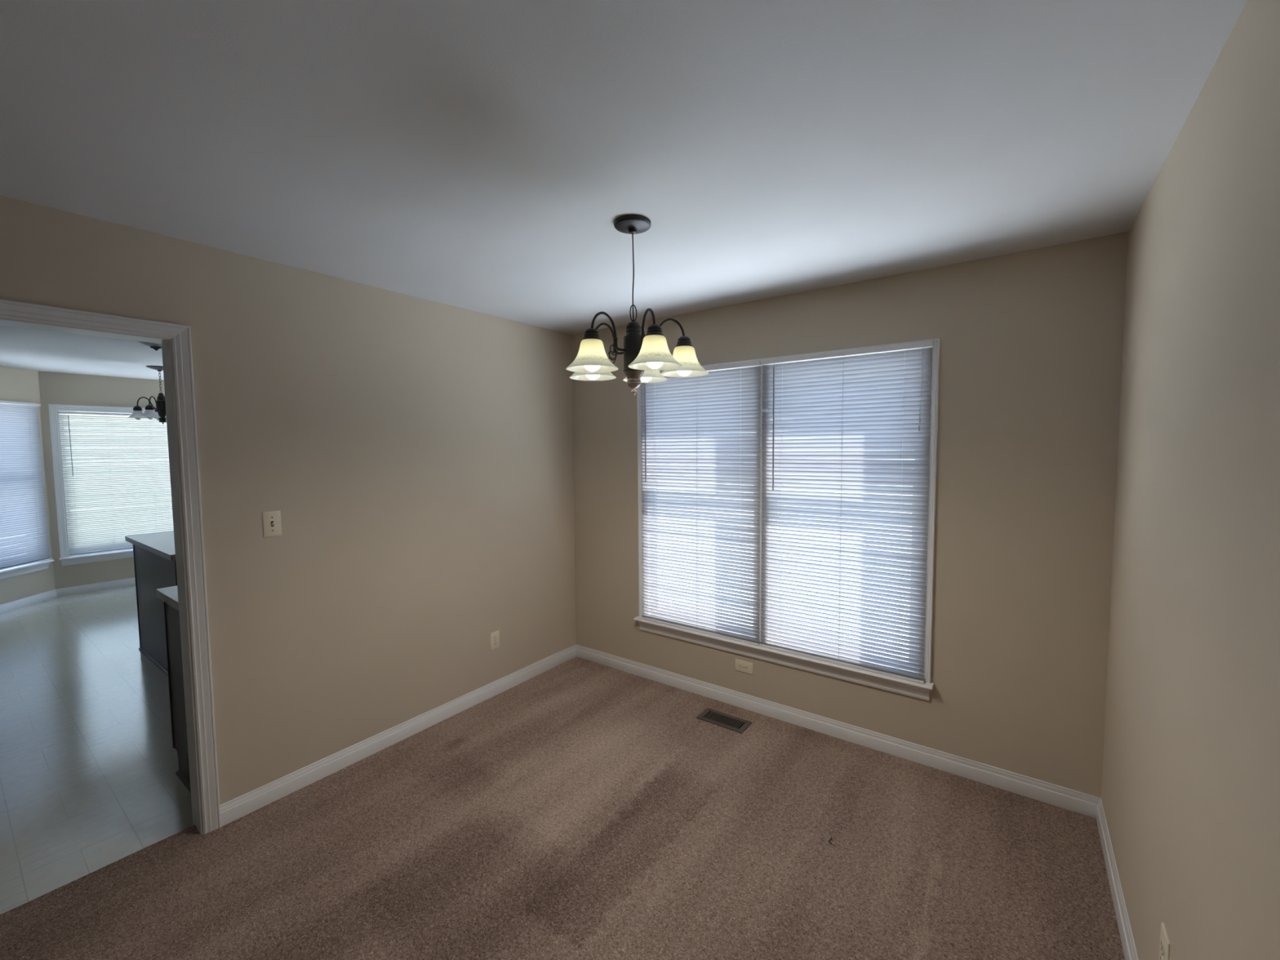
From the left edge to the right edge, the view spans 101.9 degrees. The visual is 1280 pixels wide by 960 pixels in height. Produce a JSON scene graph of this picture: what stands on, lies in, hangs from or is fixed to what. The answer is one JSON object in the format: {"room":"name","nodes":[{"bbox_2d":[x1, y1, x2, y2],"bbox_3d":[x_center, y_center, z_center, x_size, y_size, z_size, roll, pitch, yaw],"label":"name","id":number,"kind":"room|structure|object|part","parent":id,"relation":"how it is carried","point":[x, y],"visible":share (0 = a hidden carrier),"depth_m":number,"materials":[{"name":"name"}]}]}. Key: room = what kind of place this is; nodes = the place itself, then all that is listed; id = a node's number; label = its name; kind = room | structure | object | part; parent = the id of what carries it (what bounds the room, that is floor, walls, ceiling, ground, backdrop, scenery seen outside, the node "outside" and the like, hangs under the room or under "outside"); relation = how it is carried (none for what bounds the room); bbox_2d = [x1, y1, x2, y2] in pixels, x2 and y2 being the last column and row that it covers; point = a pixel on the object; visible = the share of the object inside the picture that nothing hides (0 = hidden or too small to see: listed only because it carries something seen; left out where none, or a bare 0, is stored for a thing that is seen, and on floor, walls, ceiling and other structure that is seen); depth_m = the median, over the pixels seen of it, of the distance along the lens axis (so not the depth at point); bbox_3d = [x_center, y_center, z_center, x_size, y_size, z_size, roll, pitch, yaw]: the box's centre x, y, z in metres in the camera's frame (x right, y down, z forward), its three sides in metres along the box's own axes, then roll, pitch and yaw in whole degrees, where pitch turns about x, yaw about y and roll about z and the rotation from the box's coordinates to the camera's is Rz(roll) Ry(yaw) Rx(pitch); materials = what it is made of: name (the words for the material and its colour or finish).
{"room":"dining room","nodes":[
{"label":"dining room","id":0,"kind":"room"},
{"bbox_2d":[0,365,55,604],"bbox_3d":[-6.460,0.112,4.987,0.120,2.705,1.535,-1,4,-9],"label":"wall","id":1,"kind":"structure","parent":0,"point":[16,384],"depth_m":5.48,"materials":[{"name":"beige paint"}]},
{"bbox_2d":[0,400,53,579],"bbox_3d":[-6.474,0.100,5.179,0.212,1.799,0.930,-1,4,-9],"label":"window","id":2,"kind":"structure","parent":1,"relation":"in","point":[39,566],"depth_m":5.42,"materials":[{"name":"white paint"}]},
{"bbox_2d":[0,400,52,569],"bbox_3d":[-6.378,0.049,5.191,0.054,1.688,0.894,-1,4,-9],"label":"mini blind","id":3,"kind":"object","parent":2,"relation":"attached to","point":[23,508],"visible":1,"depth_m":5.39,"materials":[{"name":"white plastic"}]},
{"bbox_3d":[-6.374,0.886,5.243,0.025,0.010,0.890,-1,4,-9],"label":"rail","id":4,"kind":"part","parent":3,"relation":"part of","materials":[{"name":"white plastic"}]},
{"bbox_3d":[-6.442,0.040,5.510,0.019,1.659,0.002,-1,4,-9],"label":"ladder cord","id":5,"kind":"part","parent":3,"relation":"part of","materials":[{"name":"white fabric"}]},
{"bbox_2d":[0,589,57,613],"bbox_3d":[-6.380,1.304,5.047,0.014,0.088,1.485,-1,4,-9],"label":"baseboard","id":6,"kind":"structure","parent":1,"relation":"attached to","point":[37,598],"depth_m":5.46,"materials":[{"name":"white paint"}]},
{"bbox_2d":[0,324,164,380],"bbox_3d":[-3.970,-1.170,4.270,5.962,0.100,6.000,2,4,36],"label":"ceiling","id":7,"kind":"structure","parent":0,"point":[35,349],"depth_m":4.70,"materials":[{"name":"white paint"}]},
{"bbox_2d":[128,365,166,424],"bbox_3d":[-5.043,-0.886,5.471,0.507,0.597,0.516,2,4,36],"label":"chandelier","id":8,"kind":"object","parent":7,"relation":"hanging from","point":[159,414],"visible":0.69,"depth_m":5.38,"materials":[{"name":"brown metal"}]},
{"bbox_3d":[-5.195,-0.681,5.372,0.156,0.078,0.156,2,4,36],"label":"lamp shade","id":9,"kind":"part","parent":8,"relation":"part of","materials":[{"name":"white glass"}]},
{"bbox_3d":[-5.134,-0.802,5.403,0.157,0.126,0.011,-3,4,-31],"label":"arm","id":10,"kind":"part","parent":8,"relation":"part of","materials":[{"name":"brown metal"}]},
{"bbox_3d":[-4.989,-0.677,5.287,0.156,0.078,0.156,2,4,36],"label":"lamp shade","id":11,"kind":"part","parent":8,"relation":"part of","materials":[{"name":"white glass"}]},
{"bbox_3d":[-5.007,-0.800,5.350,0.011,0.126,0.157,-1,4,-13],"label":"arm","id":12,"kind":"part","parent":8,"relation":"part of","materials":[{"name":"brown metal"}]},
{"bbox_3d":[-5.036,-1.029,5.450,0.017,0.240,0.017,-2,4,-28],"label":"chain","id":13,"kind":"part","parent":8,"relation":"part of","materials":[{"name":"brown metal"}]},
{"bbox_2d":[137,341,161,351],"bbox_3d":[-3.618,-1.033,3.879,0.340,0.132,0.340,2,4,36],"label":"ceiling light","id":14,"kind":"object","parent":7,"relation":"attached to","point":[155,346],"visible":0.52,"depth_m":3.85,"materials":[{"name":"brown metal"}]},
{"bbox_3d":[-3.618,-1.034,3.879,0.340,0.086,0.340,2,4,36],"label":"lamp shade","id":15,"kind":"part","parent":14,"relation":"part of","materials":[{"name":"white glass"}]},
{"bbox_2d":[37,370,164,589],"bbox_3d":[-6.046,0.018,6.444,0.120,2.705,1.750,2,4,36],"label":"wall","id":16,"kind":"structure","parent":0,"point":[55,388],"depth_m":5.92,"materials":[{"name":"beige paint"}]},
{"bbox_2d":[55,577,135,596],"bbox_3d":[-5.981,1.211,6.479,0.014,0.088,1.750,2,4,36],"label":"baseboard","id":17,"kind":"structure","parent":16,"relation":"attached to","point":[130,581],"depth_m":6.01,"materials":[{"name":"white paint"}]},
{"bbox_2d":[48,404,155,565],"bbox_3d":[-6.033,0.018,6.434,0.212,1.799,1.662,2,4,36],"label":"window","id":18,"kind":"structure","parent":16,"relation":"in","point":[66,560],"depth_m":5.81,"materials":[{"name":"white paint"}]},
{"bbox_3d":[-6.456,0.018,5.763,0.018,1.707,0.057,2,4,36],"label":"casing","id":19,"kind":"part","parent":18,"relation":"part of","materials":[{"name":"white paint"}]},
{"bbox_3d":[-6.059,0.008,6.452,0.150,1.677,1.532,2,4,36],"label":"frame","id":20,"kind":"part","parent":18,"relation":"part of","materials":[{"name":"white plastic"}]},
{"bbox_3d":[-6.067,0.000,6.457,0.030,1.629,1.500,2,4,36],"label":"fixed sash","id":21,"kind":"part","parent":18,"relation":"part of","materials":[{"name":"white plastic"}]},
{"bbox_3d":[-5.998,-0.850,6.348,0.018,0.057,1.638,2,4,36],"label":"head casing","id":22,"kind":"part","parent":18,"relation":"part of","materials":[{"name":"white paint"}]},
{"bbox_2d":[57,411,173,555],"bbox_3d":[-6.014,0.006,6.419,0.045,1.626,1.500,2,4,36],"label":"mini blind","id":23,"kind":"object","parent":18,"relation":"attached to","point":[131,488],"visible":0.61,"depth_m":6.13,"materials":[{"name":"white plastic"}]},
{"bbox_3d":[-6.013,0.812,6.474,0.025,0.010,1.496,2,4,36],"label":"rail","id":24,"kind":"part","parent":23,"relation":"part of","materials":[{"name":"white plastic"}]},
{"bbox_3d":[-6.243,0.037,6.120,0.019,1.599,0.002,2,4,36],"label":"ladder cord","id":25,"kind":"part","parent":23,"relation":"part of","materials":[{"name":"white fabric"}]},
{"bbox_2d":[0,195,667,804],"bbox_3d":[-2.557,0.313,1.219,0.117,2.705,9.420,2,4,36],"label":"wall","id":26,"kind":"structure","parent":0,"point":[415,455],"depth_m":2.59,"materials":[{"name":"beige paint"}]},
{"bbox_2d":[0,298,221,834],"bbox_3d":[-2.137,0.459,1.803,0.154,2.106,0.962,2,4,36],"label":"trim","id":27,"kind":"structure","parent":26,"relation":"attached to","point":[175,340],"depth_m":2.11,"materials":[{"name":"white paint"}]},
{"bbox_3d":[-2.092,-0.562,1.700,0.018,0.057,0.962,2,4,36],"label":"head casing","id":28,"kind":"part","parent":27,"relation":"part of","materials":[{"name":"white paint"}]},
{"bbox_3d":[-1.816,0.435,2.128,0.018,2.104,0.057,2,4,36],"label":"casing","id":29,"kind":"part","parent":27,"relation":"part of","materials":[{"name":"white paint"}]},
{"bbox_2d":[262,510,281,537],"bbox_3d":[-1.655,0.198,2.339,0.016,0.115,0.070,2,4,36],"label":"light switch","id":30,"kind":"object","parent":26,"relation":"attached to","point":[272,526],"visible":1,"depth_m":2.34,"materials":[{"name":"beige plastic"}]},
{"bbox_2d":[219,644,576,826],"bbox_3d":[-1.139,1.373,3.109,0.014,0.088,2.220,2,4,36],"label":"baseboard","id":31,"kind":"structure","parent":26,"relation":"attached to","point":[234,809],"depth_m":2.74,"materials":[{"name":"white paint"}]},
{"bbox_2d":[490,630,499,650],"bbox_3d":[-0.940,1.042,3.372,0.008,0.115,0.070,2,4,36],"label":"wall outlet","id":32,"kind":"object","parent":26,"relation":"attached to","point":[495,636],"visible":1,"depth_m":3.37,"materials":[{"name":"beige plastic"}]},
{"bbox_2d":[0,584,1124,959],"bbox_3d":[-3.634,1.567,2.030,9.063,0.120,9.320,2,4,36],"label":"floor","id":33,"kind":"structure","parent":0,"point":[582,809],"depth_m":2.11,"materials":[{"name":"brown carpet"}]},
{"bbox_2d":[0,825,196,920],"bbox_3d":[-2.139,1.504,1.875,0.042,0.010,0.839,2,4,36],"label":"trim","id":34,"kind":"structure","parent":33,"relation":"on","point":[64,887],"depth_m":1.96,"materials":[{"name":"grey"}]},
{"bbox_2d":[132,543,177,676],"bbox_3d":[-3.408,0.939,4.096,1.209,0.885,0.633,2,4,36],"label":"base cabinet","id":35,"kind":"object","parent":33,"relation":"on","point":[153,571],"visible":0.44,"depth_m":3.92,"materials":[{"name":"black wood"}]},
{"bbox_2d":[124,531,175,560],"bbox_3d":[-3.434,0.475,4.097,1.330,0.038,0.690,2,4,36],"label":"countertop","id":36,"kind":"structure","parent":35,"relation":"on","point":[162,544],"depth_m":3.91,"materials":[{"name":"stone"}]},
{"bbox_3d":[-3.587,1.389,3.872,1.209,0.017,0.012,2,4,36],"label":"shoe moulding","id":37,"kind":"part","parent":35,"relation":"part of","materials":[{"name":"brown wood"}]},
{"bbox_2d":[162,600,191,793],"bbox_3d":[-1.836,1.005,2.844,0.583,0.880,1.027,2,4,36],"label":"base cabinet","id":38,"kind":"object","parent":33,"relation":"on","point":[171,616],"visible":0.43,"depth_m":2.53,"materials":[{"name":"black wood"}]},
{"bbox_2d":[155,585,178,610],"bbox_3d":[-1.858,0.545,2.824,0.623,0.040,1.035,2,4,36],"label":"countertop","id":39,"kind":"structure","parent":38,"relation":"on","point":[169,595],"depth_m":2.50,"materials":[{"name":"stone"}]},
{"bbox_3d":[-2.361,0.970,2.600,0.018,0.769,0.004,2,4,36],"label":"frame","id":40,"kind":"part","parent":38,"relation":"part of","materials":[{"name":"brown wood"}]},
{"bbox_3d":[-2.104,1.467,2.442,0.517,0.013,0.012,2,4,36],"label":"shoe moulding","id":41,"kind":"part","parent":38,"relation":"part of","materials":[{"name":"brown wood"}]},
{"bbox_2d":[696,707,751,733],"bbox_3d":[0.490,1.404,3.036,0.292,0.006,0.140,2,4,36],"label":"floor vent","id":42,"kind":"object","parent":33,"relation":"in","point":[734,723],"visible":1,"depth_m":3.03,"materials":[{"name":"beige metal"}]},
{"bbox_2d":[0,0,1247,334],"bbox_3d":[-1.598,-0.883,-0.261,3.221,0.140,8.295,2,4,36],"label":"ceiling","id":43,"kind":"structure","parent":0,"point":[481,156],"depth_m":1.38,"materials":[{"name":"white paint"}]},
{"bbox_2d":[565,214,708,395],"bbox_3d":[-0.039,-0.643,1.970,0.546,0.644,0.555,2,4,36],"label":"chandelier","id":44,"kind":"object","parent":43,"relation":"hanging from","point":[644,357],"visible":1,"depth_m":1.92,"materials":[{"name":"brown metal"}]},
{"bbox_3d":[-0.171,-0.446,1.851,0.187,0.101,0.187,2,4,36],"label":"lamp shade","id":45,"kind":"part","parent":44,"relation":"part of","materials":[{"name":"beige glass"}]},
{"bbox_3d":[-0.171,-0.437,1.852,0.060,0.098,0.060,2,4,36],"label":"bulb","id":46,"kind":"part","parent":44,"relation":"part of","materials":[{"name":"white glass"}]},
{"bbox_3d":[-0.189,-0.460,2.078,0.187,0.101,0.187,2,4,36],"label":"lamp shade","id":47,"kind":"part","parent":44,"relation":"part of","materials":[{"name":"beige glass"}]},
{"bbox_3d":[-0.189,-0.451,2.079,0.060,0.098,0.060,2,4,36],"label":"bulb","id":48,"kind":"part","parent":44,"relation":"part of","materials":[{"name":"white glass"}]},
{"bbox_3d":[-0.113,-0.544,1.895,0.162,0.131,0.015,-4,5,-41],"label":"arm","id":49,"kind":"part","parent":44,"relation":"part of","materials":[{"name":"brown metal"}]},
{"bbox_3d":[-0.124,-0.552,2.033,0.162,0.131,0.015,2,4,33],"label":"arm","id":50,"kind":"part","parent":44,"relation":"part of","materials":[{"name":"brown metal"}]},
{"bbox_3d":[-0.026,-0.766,1.958,0.009,0.324,0.005,-1,4,-4],"label":"cord","id":51,"kind":"part","parent":44,"relation":"part of","materials":[{"name":"brown metal"}]},
{"bbox_3d":[0.021,-0.467,2.166,0.187,0.101,0.187,2,4,36],"label":"lamp shade","id":52,"kind":"part","parent":44,"relation":"part of","materials":[{"name":"beige glass"}]},
{"bbox_3d":[0.020,-0.543,1.865,0.141,0.131,0.090,2,4,36],"label":"arm","id":53,"kind":"part","parent":44,"relation":"part of","materials":[{"name":"brown metal"}]},
{"bbox_3d":[0.021,-0.458,2.166,0.060,0.098,0.060,2,4,36],"label":"bulb","id":54,"kind":"part","parent":44,"relation":"part of","materials":[{"name":"white glass"}]},
{"bbox_3d":[0.051,-0.444,1.798,0.187,0.101,0.187,2,4,36],"label":"lamp shade","id":55,"kind":"part","parent":44,"relation":"part of","materials":[{"name":"beige glass"}]},
{"bbox_3d":[0.051,-0.436,1.799,0.060,0.098,0.060,2,4,36],"label":"bulb","id":56,"kind":"part","parent":44,"relation":"part of","materials":[{"name":"white glass"}]},
{"bbox_3d":[0.092,-0.551,1.982,0.162,0.131,0.016,-1,4,-6],"label":"arm","id":57,"kind":"part","parent":44,"relation":"part of","materials":[{"name":"brown metal"}]},
{"bbox_3d":[0.170,-0.458,1.992,0.187,0.101,0.187,2,4,36],"label":"lamp shade","id":58,"kind":"part","parent":44,"relation":"part of","materials":[{"name":"beige glass"}]},
{"bbox_3d":[0.170,-0.449,1.993,0.060,0.098,0.060,2,4,36],"label":"bulb","id":59,"kind":"part","parent":44,"relation":"part of","materials":[{"name":"white glass"}]},
{"bbox_2d":[571,231,1128,798],"bbox_3d":[0.779,0.168,3.110,3.043,2.700,0.175,2,4,36],"label":"wall","id":60,"kind":"structure","parent":0,"point":[1031,344],"depth_m":2.41,"materials":[{"name":"beige paint"}]},
{"bbox_2d":[735,658,752,674],"bbox_3d":[0.634,1.141,3.170,0.115,0.070,0.008,2,4,36],"label":"wall outlet","id":61,"kind":"object","parent":60,"relation":"attached to","point":[740,665],"visible":1,"depth_m":3.17,"materials":[{"name":"beige plastic"}]},
{"bbox_2d":[738,663,742,669],"bbox_3d":[0.616,1.141,3.180,0.028,0.034,0.002,2,4,36],"label":"receptacle","id":62,"kind":"object","parent":61,"relation":"attached to","point":[740,665],"depth_m":3.18,"materials":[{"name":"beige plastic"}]},
{"bbox_2d":[633,338,940,701],"bbox_3d":[0.758,0.181,3.107,1.806,1.769,0.267,2,4,36],"label":"window","id":63,"kind":"structure","parent":60,"relation":"in","point":[900,686],"depth_m":2.86,"materials":[{"name":"white paint"}]},
{"bbox_3d":[0.013,0.114,3.546,0.057,1.677,0.018,2,4,36],"label":"casing","id":64,"kind":"part","parent":63,"relation":"part of","materials":[{"name":"white paint"}]},
{"bbox_2d":[640,360,761,645],"bbox_3d":[0.348,0.136,3.268,0.858,1.662,0.054,2,4,36],"label":"mini blind","id":65,"kind":"object","parent":63,"relation":"attached to","point":[715,405],"visible":0.98,"depth_m":3.25,"materials":[{"name":"white plastic"}]},
{"bbox_3d":[0.108,0.136,3.460,0.002,1.634,0.019,2,4,36],"label":"ladder cord","id":66,"kind":"part","parent":65,"relation":"part of","materials":[{"name":"white fabric"}]},
{"bbox_3d":[0.360,0.150,3.280,0.002,1.624,0.002,2,4,36],"label":"cord","id":67,"kind":"part","parent":65,"relation":"part of","materials":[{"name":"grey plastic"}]},
{"bbox_3d":[0.357,0.960,3.322,0.854,0.010,0.025,2,4,36],"label":"rail","id":68,"kind":"part","parent":65,"relation":"part of","materials":[{"name":"white plastic"}]},
{"bbox_3d":[0.603,0.154,3.100,0.002,1.634,0.019,2,4,36],"label":"ladder cord","id":69,"kind":"part","parent":65,"relation":"part of","materials":[{"name":"white fabric"}]},
{"bbox_3d":[0.413,0.443,3.375,0.787,1.015,0.030,2,4,36],"label":"sash","id":70,"kind":"part","parent":63,"relation":"part of","materials":[{"name":"white plastic"}]},
{"bbox_3d":[0.720,0.168,3.039,0.078,1.618,0.010,2,4,36],"label":"mullion casing","id":71,"kind":"part","parent":63,"relation":"part of","materials":[{"name":"white paint"}]},
{"bbox_3d":[0.776,0.170,3.132,1.676,1.647,0.205,2,4,36],"label":"frame","id":72,"kind":"part","parent":63,"relation":"part of","materials":[{"name":"white plastic"}]},
{"bbox_3d":[0.703,-0.669,2.989,1.782,0.057,0.018,2,4,36],"label":"head casing","id":73,"kind":"part","parent":63,"relation":"part of","materials":[{"name":"white paint"}]},
{"bbox_3d":[1.105,0.468,2.871,0.787,1.015,0.030,2,4,36],"label":"sash","id":74,"kind":"part","parent":63,"relation":"part of","materials":[{"name":"white plastic"}]},
{"bbox_2d":[759,340,933,683],"bbox_3d":[1.045,0.160,2.760,0.861,1.664,0.054,2,4,36],"label":"mini blind","id":75,"kind":"object","parent":63,"relation":"attached to","point":[875,409],"visible":1,"depth_m":2.74,"materials":[{"name":"white plastic"}]},
{"bbox_3d":[0.807,0.160,2.951,0.002,1.636,0.019,2,4,36],"label":"ladder cord","id":76,"kind":"part","parent":75,"relation":"part of","materials":[{"name":"white fabric"}]},
{"bbox_3d":[1.069,0.176,2.764,0.002,1.624,0.002,2,4,36],"label":"cord","id":77,"kind":"part","parent":75,"relation":"part of","materials":[{"name":"white fabric"}]},
{"bbox_3d":[1.054,0.985,2.815,0.857,0.010,0.025,2,4,36],"label":"rail","id":78,"kind":"part","parent":75,"relation":"part of","materials":[{"name":"white plastic"}]},
{"bbox_3d":[1.304,0.178,2.590,0.002,1.636,0.019,2,4,36],"label":"ladder cord","id":79,"kind":"part","parent":75,"relation":"part of","materials":[{"name":"white fabric"}]},
{"bbox_3d":[1.349,-0.448,2.492,0.010,0.370,0.007,2,4,36],"label":"lift cord","id":80,"kind":"part","parent":75,"relation":"part of","materials":[{"name":"white fabric"}]},
{"bbox_3d":[1.407,0.165,2.532,0.057,1.677,0.018,2,4,36],"label":"casing","id":81,"kind":"part","parent":63,"relation":"part of","materials":[{"name":"white paint"}]},
{"bbox_2d":[576,644,1100,818],"bbox_3d":[0.734,1.357,3.108,3.043,0.088,0.014,2,4,36],"label":"baseboard","id":82,"kind":"structure","parent":60,"relation":"attached to","point":[1061,797],"depth_m":2.74,"materials":[{"name":"white paint"}]},
{"bbox_2d":[1101,0,1279,959],"bbox_3d":[-0.333,0.440,-1.094,0.120,2.700,8.295,2,4,36],"label":"wall","id":83,"kind":"structure","parent":0,"point":[1190,787],"depth_m":1.11,"materials":[{"name":"beige paint"}]},
{"bbox_2d":[1096,798,1138,959],"bbox_3d":[-0.394,1.623,-1.002,0.014,0.088,8.000,2,4,36],"label":"baseboard","id":84,"kind":"structure","parent":83,"relation":"attached to","point":[1129,948],"depth_m":1.80,"materials":[{"name":"white paint"}]},
{"bbox_2d":[1159,922,1169,959],"bbox_3d":[1.285,1.165,1.275,0.008,0.115,0.070,2,4,36],"label":"wall outlet","id":85,"kind":"object","parent":83,"relation":"attached to","point":[1164,950],"visible":1,"depth_m":1.27,"materials":[{"name":"beige plastic"}]},
{"bbox_2d":[1159,952,1163,959],"bbox_3d":[1.283,1.184,1.277,0.002,0.028,0.034,2,4,36],"label":"receptacle","id":86,"kind":"object","parent":85,"relation":"attached to","point":[1161,956],"depth_m":1.28,"materials":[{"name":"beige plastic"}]},
{"bbox_2d":[1160,937,1164,955],"bbox_3d":[1.283,1.145,1.275,0.002,0.028,0.034,2,4,36],"label":"receptacle","id":87,"kind":"object","parent":85,"relation":"attached to","point":[1162,940],"depth_m":1.27,"materials":[{"name":"beige plastic"}]}
]}

